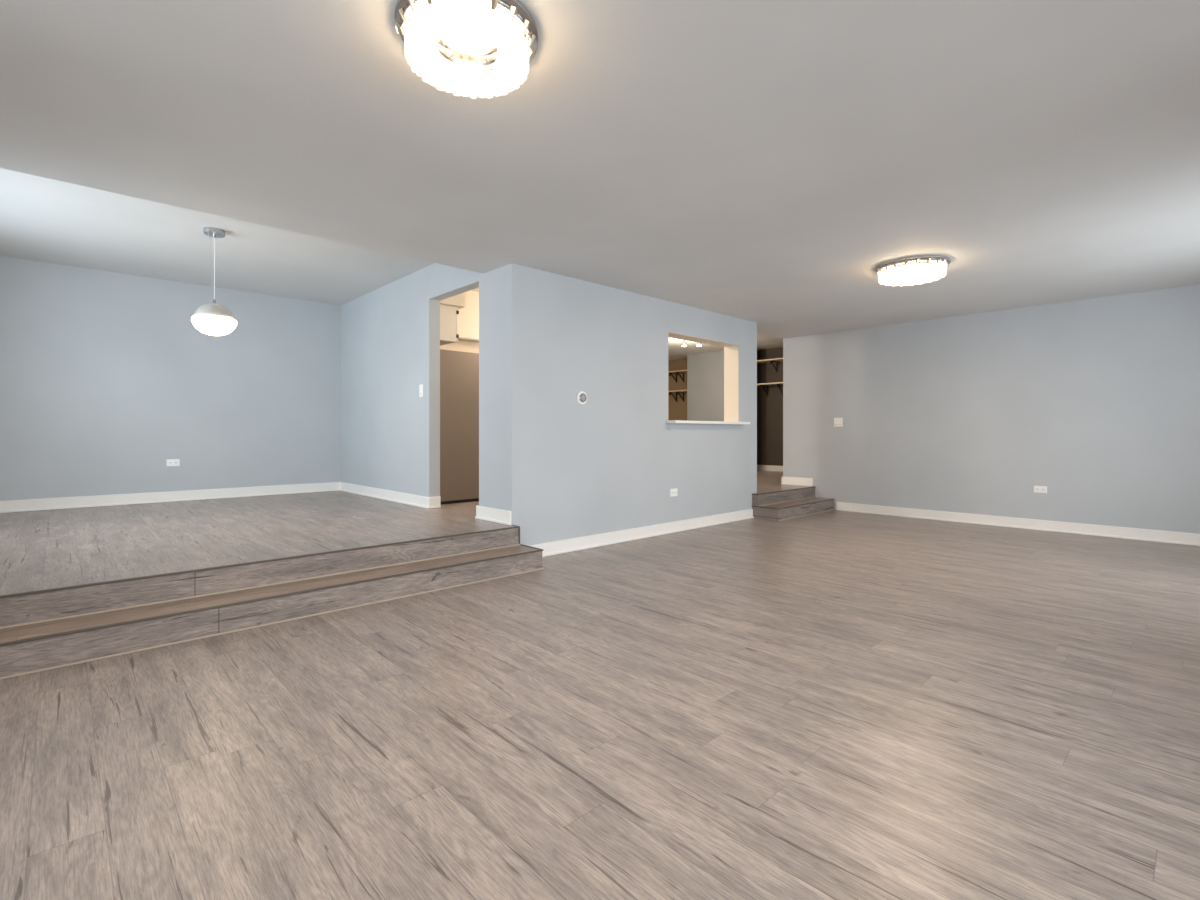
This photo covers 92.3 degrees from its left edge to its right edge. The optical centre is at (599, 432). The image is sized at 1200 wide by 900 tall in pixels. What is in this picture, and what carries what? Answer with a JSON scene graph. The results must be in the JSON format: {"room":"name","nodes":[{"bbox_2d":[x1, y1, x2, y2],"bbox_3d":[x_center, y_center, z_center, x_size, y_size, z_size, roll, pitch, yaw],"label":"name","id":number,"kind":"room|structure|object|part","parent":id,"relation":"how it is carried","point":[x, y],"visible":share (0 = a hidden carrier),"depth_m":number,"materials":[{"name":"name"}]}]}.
{"room":"empty living room","nodes":[
{"label":"empty living room","id":0,"kind":"room"},
{"bbox_2d":[0,256,340,500],"bbox_3d":[-4.716,-0.328,6.188,3.916,2.727,0.120,0,0,-43],"label":"wall","id":1,"kind":"structure","parent":0,"point":[107,378],"depth_m":6.11,"materials":[{"name":"blue paint"}]},
{"bbox_2d":[0,482,339,512],"bbox_3d":[-4.671,0.684,6.130,3.701,0.112,0.026,0,0,-43],"label":"baseboard","id":2,"kind":"structure","parent":1,"relation":"attached to","point":[9,506],"depth_m":6.10,"materials":[{"name":"white wood"}]},
{"bbox_2d":[166,459,179,465],"bbox_3d":[-4.600,0.320,6.207,0.115,0.074,0.010,0,0,-43],"label":"wall outlet","id":3,"kind":"object","parent":1,"relation":"attached to","point":[169,462],"visible":1,"depth_m":6.21,"materials":[{"name":"white plastic"}]},
{"bbox_2d":[0,168,782,360],"bbox_3d":[-1.184,-1.701,7.859,11.350,0.120,4.533,0,0,-43],"label":"ceiling","id":4,"kind":"structure","parent":0,"point":[42,219],"depth_m":5.15,"materials":[{"name":"white paint"}]},
{"bbox_2d":[191,227,236,335],"bbox_3d":[-3.118,-1.215,4.660,0.306,0.850,0.306,0,0,-43],"label":"pendant light","id":5,"kind":"object","parent":4,"relation":"hanging from","point":[215,319],"visible":1,"depth_m":4.59,"materials":[{"name":"silver metal"}]},
{"bbox_3d":[-3.118,-0.855,4.660,0.306,0.130,0.306,0,0,-43],"label":"lamp shade","id":6,"kind":"part","parent":5,"relation":"part of","materials":[{"name":"white glass"}]},
{"bbox_3d":[-3.118,-1.323,4.660,0.005,0.519,0.005,0,0,-21],"label":"cord","id":7,"kind":"part","parent":5,"relation":"part of","materials":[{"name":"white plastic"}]},
{"bbox_2d":[681,340,701,346],"bbox_3d":[1.591,-1.569,9.986,0.272,0.141,0.304,0,0,-43],"label":"light","id":8,"kind":"object","parent":4,"relation":"attached to","point":[683,344],"visible":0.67,"depth_m":9.96,"materials":[{"name":"white glass"}]},
{"bbox_2d":[0,470,812,594],"bbox_3d":[-1.017,0.888,7.608,11.250,0.296,4.928,0,0,-43],"label":"floor","id":9,"kind":"structure","parent":0,"point":[44,549],"depth_m":4.37,"materials":[{"name":"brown wood"}]},
{"bbox_2d":[440,349,478,504],"bbox_3d":[-1.590,-0.062,6.315,0.750,1.604,0.475,0,0,-43],"label":"refrigerator","id":10,"kind":"object","parent":9,"relation":"on","point":[459,371],"visible":0.38,"depth_m":6.08,"materials":[{"name":"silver metal"}]},
{"bbox_2d":[341,263,497,508],"bbox_3d":[-2.046,-0.328,6.125,0.115,2.727,3.632,0,0,-43],"label":"wall","id":11,"kind":"structure","parent":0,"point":[390,333],"depth_m":6.00,"materials":[{"name":"blue paint"}]},
{"bbox_2d":[339,482,440,508],"bbox_3d":[-2.462,0.684,6.547,0.141,0.112,2.447,0,0,-43],"label":"baseboard","id":12,"kind":"structure","parent":11,"relation":"attached to","point":[399,497],"depth_m":6.20,"materials":[{"name":"white wood"}]},
{"bbox_2d":[419,384,422,396],"bbox_3d":[-1.790,-0.423,5.759,0.011,0.125,0.072,0,0,-43],"label":"light switch","id":13,"kind":"object","parent":11,"relation":"attached to","point":[421,385],"visible":1,"depth_m":5.75,"materials":[{"name":"white plastic"}]},
{"bbox_2d":[440,340,478,352],"bbox_3d":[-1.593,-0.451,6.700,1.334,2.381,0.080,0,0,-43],"label":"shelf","id":14,"kind":"structure","parent":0,"point":[461,345],"depth_m":6.66,"materials":[{"name":"beige paint"}]},
{"bbox_2d":[440,304,458,345],"bbox_3d":[-1.768,-1.144,6.143,0.314,0.370,0.481,0,0,-43],"label":"upper cabinet","id":15,"kind":"object","parent":14,"relation":"attached to","point":[449,334],"visible":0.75,"depth_m":6.01,"materials":[{"name":"white paint"}]},
{"bbox_3d":[-1.585,-1.144,6.156,0.019,0.362,0.232,0,0,-43],"label":"door","id":16,"kind":"part","parent":15,"relation":"part of","materials":[{"name":"white paint"}]},
{"bbox_2d":[458,315,478,341],"bbox_3d":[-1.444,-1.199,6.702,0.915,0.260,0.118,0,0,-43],"label":"upper cabinet","id":17,"kind":"object","parent":14,"relation":"attached to","point":[468,327],"visible":0.14,"depth_m":6.58,"materials":[{"name":"white paint"}]},
{"bbox_2d":[440,290,478,317],"bbox_3d":[-1.384,-1.486,6.478,1.334,0.311,0.530,0,0,-43],"label":"wall","id":18,"kind":"structure","parent":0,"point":[467,303],"depth_m":6.58,"materials":[{"name":"beige paint"}]},
{"bbox_2d":[0,510,1199,899],"bbox_3d":[1.373,1.086,3.350,8.891,0.100,5.096,0,0,-43],"label":"floor","id":19,"kind":"structure","parent":0,"point":[834,704],"depth_m":2.01,"materials":[{"name":"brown wood"}]},
{"bbox_2d":[0,525,543,679],"bbox_3d":[-1.913,0.886,3.230,3.743,0.298,0.365,0,0,-43],"label":"steps","id":20,"kind":"structure","parent":19,"relation":"on","point":[47,629],"depth_m":3.10,"materials":[{"name":"brown wood"}]},
{"bbox_2d":[752,486,834,520],"bbox_3d":[2.506,0.886,7.389,1.463,0.298,0.365,0,0,-43],"label":"steps","id":21,"kind":"structure","parent":19,"relation":"on","point":[793,503],"depth_m":7.20,"materials":[{"name":"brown wood"}]},
{"bbox_2d":[0,0,1199,338],"bbox_3d":[2.192,-1.562,4.273,11.350,0.399,5.317,0,0,-43],"label":"ceiling","id":22,"kind":"structure","parent":0,"point":[759,161],"depth_m":2.64,"materials":[{"name":"white paint"}]},
{"bbox_2d":[394,0,537,89],"bbox_3d":[-0.446,-1.306,1.950,0.472,0.111,0.472,0,0,-43],"label":"ceiling light","id":23,"kind":"object","parent":22,"relation":"attached to","point":[486,42],"visible":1,"depth_m":1.93,"materials":[{"name":"white glass"}]},
{"bbox_2d":[875,255,950,283],"bbox_3d":[2.526,-1.306,4.669,0.540,0.111,0.540,0,0,-43],"label":"ceiling light","id":24,"kind":"object","parent":22,"relation":"attached to","point":[919,265],"visible":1,"depth_m":4.59,"materials":[{"name":"white glass"}]},
{"bbox_3d":[2.526,-1.325,4.669,0.512,0.032,0.512,0,0,-43],"label":"frame","id":25,"kind":"part","parent":24,"relation":"part of","materials":[{"name":"white glass"}]},
{"bbox_2d":[498,263,756,545],"bbox_3d":[0.546,-0.188,5.933,3.627,2.448,0.200,0,0,-43],"label":"wall","id":26,"kind":"structure","parent":0,"point":[612,461],"depth_m":5.30,"materials":[{"name":"blue paint"}]},
{"bbox_2d":[475,505,511,524],"bbox_3d":[-0.853,0.684,4.838,0.141,0.112,0.520,0,0,-43],"label":"baseboard","id":27,"kind":"structure","parent":26,"relation":"attached to","point":[500,516],"depth_m":4.78,"materials":[{"name":"white wood"}]},
{"bbox_2d":[577,391,586,404],"bbox_3d":[-0.153,-0.312,5.115,0.120,0.120,0.031,0,0,-43],"label":"thermostat","id":28,"kind":"object","parent":26,"relation":"attached to","point":[581,396],"visible":1,"depth_m":5.10,"materials":[{"name":"white plastic"}]},
{"bbox_2d":[529,509,753,556],"bbox_3d":[0.603,0.980,5.832,3.502,0.112,0.026,0,0,-43],"label":"baseboard","id":29,"kind":"structure","parent":26,"relation":"attached to","point":[592,541],"depth_m":5.59,"materials":[{"name":"white wood"}]},
{"bbox_2d":[670,488,676,496],"bbox_3d":[0.770,0.620,6.000,0.115,0.080,0.010,0,0,-43],"label":"wall outlet","id":30,"kind":"object","parent":26,"relation":"attached to","point":[673,492],"visible":1,"depth_m":5.99,"materials":[{"name":"white plastic"}]},
{"bbox_2d":[668,332,738,421],"bbox_3d":[1.105,-0.573,6.464,1.294,0.948,0.200,0,0,-43],"label":"trim","id":31,"kind":"structure","parent":26,"relation":"attached to","point":[731,351],"depth_m":6.88,"materials":[{"name":"beige paint"}]},
{"bbox_2d":[667,420,749,429],"bbox_3d":[1.141,-0.080,6.443,1.379,0.098,0.375,0,0,-43],"label":"ledge","id":32,"kind":"object","parent":26,"relation":"attached to","point":[668,421],"visible":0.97,"depth_m":6.17,"materials":[{"name":"white wood"}]},
{"bbox_2d":[668,359,686,420],"bbox_3d":[2.039,-0.328,12.393,0.440,2.727,2.150,0,0,-43],"label":"wall","id":33,"kind":"structure","parent":0,"point":[677,410],"depth_m":12.89,"materials":[{"name":"beige paint"}]},
{"bbox_2d":[668,370,686,382],"bbox_3d":[1.904,-1.244,12.492,0.299,0.230,1.180,0,0,-43],"label":"wall shelf","id":34,"kind":"object","parent":33,"relation":"attached to","point":[677,372],"visible":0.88,"depth_m":12.71,"materials":[{"name":"brown metal"}]},
{"bbox_2d":[668,390,686,401],"bbox_3d":[1.904,-0.814,12.492,0.299,0.230,1.180,0,0,-43],"label":"wall shelf","id":35,"kind":"object","parent":33,"relation":"attached to","point":[674,391],"visible":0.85,"depth_m":12.70,"materials":[{"name":"brown metal"}]},
{"bbox_2d":[687,351,723,420],"bbox_3d":[2.408,-0.461,11.607,0.100,2.401,1.560,0,0,-43],"label":"wall partition","id":36,"kind":"structure","parent":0,"point":[705,371],"depth_m":11.80,"materials":[{"name":"grey paint"}]},
{"bbox_2d":[757,347,782,465],"bbox_3d":[3.716,-0.328,10.860,0.100,2.727,2.480,0,0,-43],"label":"wall","id":37,"kind":"structure","parent":0,"point":[770,407],"depth_m":11.22,"materials":[{"name":"brown paint"}]},
{"bbox_2d":[757,465,782,471],"bbox_3d":[2.909,0.684,11.625,0.026,0.112,4.460,0,0,-43],"label":"baseboard","id":38,"kind":"structure","parent":37,"relation":"attached to","point":[759,467],"depth_m":11.20,"materials":[{"name":"white wood"}]},
{"bbox_2d":[757,382,782,395],"bbox_3d":[3.542,-0.834,10.752,0.299,0.230,2.280,0,0,-43],"label":"wall shelf","id":39,"kind":"object","parent":37,"relation":"attached to","point":[777,384],"visible":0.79,"depth_m":10.99,"materials":[{"name":"brown metal"}]},
{"bbox_2d":[757,358,782,371],"bbox_3d":[3.542,-1.284,10.752,0.299,0.230,2.280,0,0,-43],"label":"wall shelf","id":40,"kind":"object","parent":37,"relation":"attached to","point":[776,360],"visible":0.38,"depth_m":11.03,"materials":[{"name":"beige wood"}]},
{"bbox_2d":[783,284,1199,533],"bbox_3d":[4.465,-0.328,6.463,0.120,2.727,5.190,0,0,-43],"label":"wall","id":41,"kind":"structure","parent":0,"point":[1095,402],"depth_m":6.29,"materials":[{"name":"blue paint"}]},
{"bbox_2d":[781,477,812,485],"bbox_3d":[2.781,0.684,8.145,0.026,0.112,0.472,0,0,-43],"label":"baseboard","id":42,"kind":"structure","parent":41,"relation":"attached to","point":[798,481],"depth_m":8.13,"materials":[{"name":"white wood"}]},
{"bbox_2d":[834,418,842,426],"bbox_3d":[3.193,-0.145,7.718,0.011,0.120,0.116,0,0,-43],"label":"light switch","id":43,"kind":"object","parent":41,"relation":"attached to","point":[838,422],"visible":1,"depth_m":7.71,"materials":[{"name":"white plastic"}]},
{"bbox_2d":[836,502,1199,545],"bbox_3d":[4.679,0.980,6.129,0.026,0.112,4.410,0,0,-43],"label":"baseboard","id":44,"kind":"structure","parent":41,"relation":"attached to","point":[1193,539],"depth_m":6.16,"materials":[{"name":"white wood"}]},
{"bbox_2d":[1034,486,1046,492],"bbox_3d":[4.687,0.601,6.131,0.010,0.072,0.115,0,0,-43],"label":"wall outlet","id":45,"kind":"object","parent":41,"relation":"attached to","point":[1037,489],"visible":1,"depth_m":6.13,"materials":[{"name":"white plastic"}]}
]}

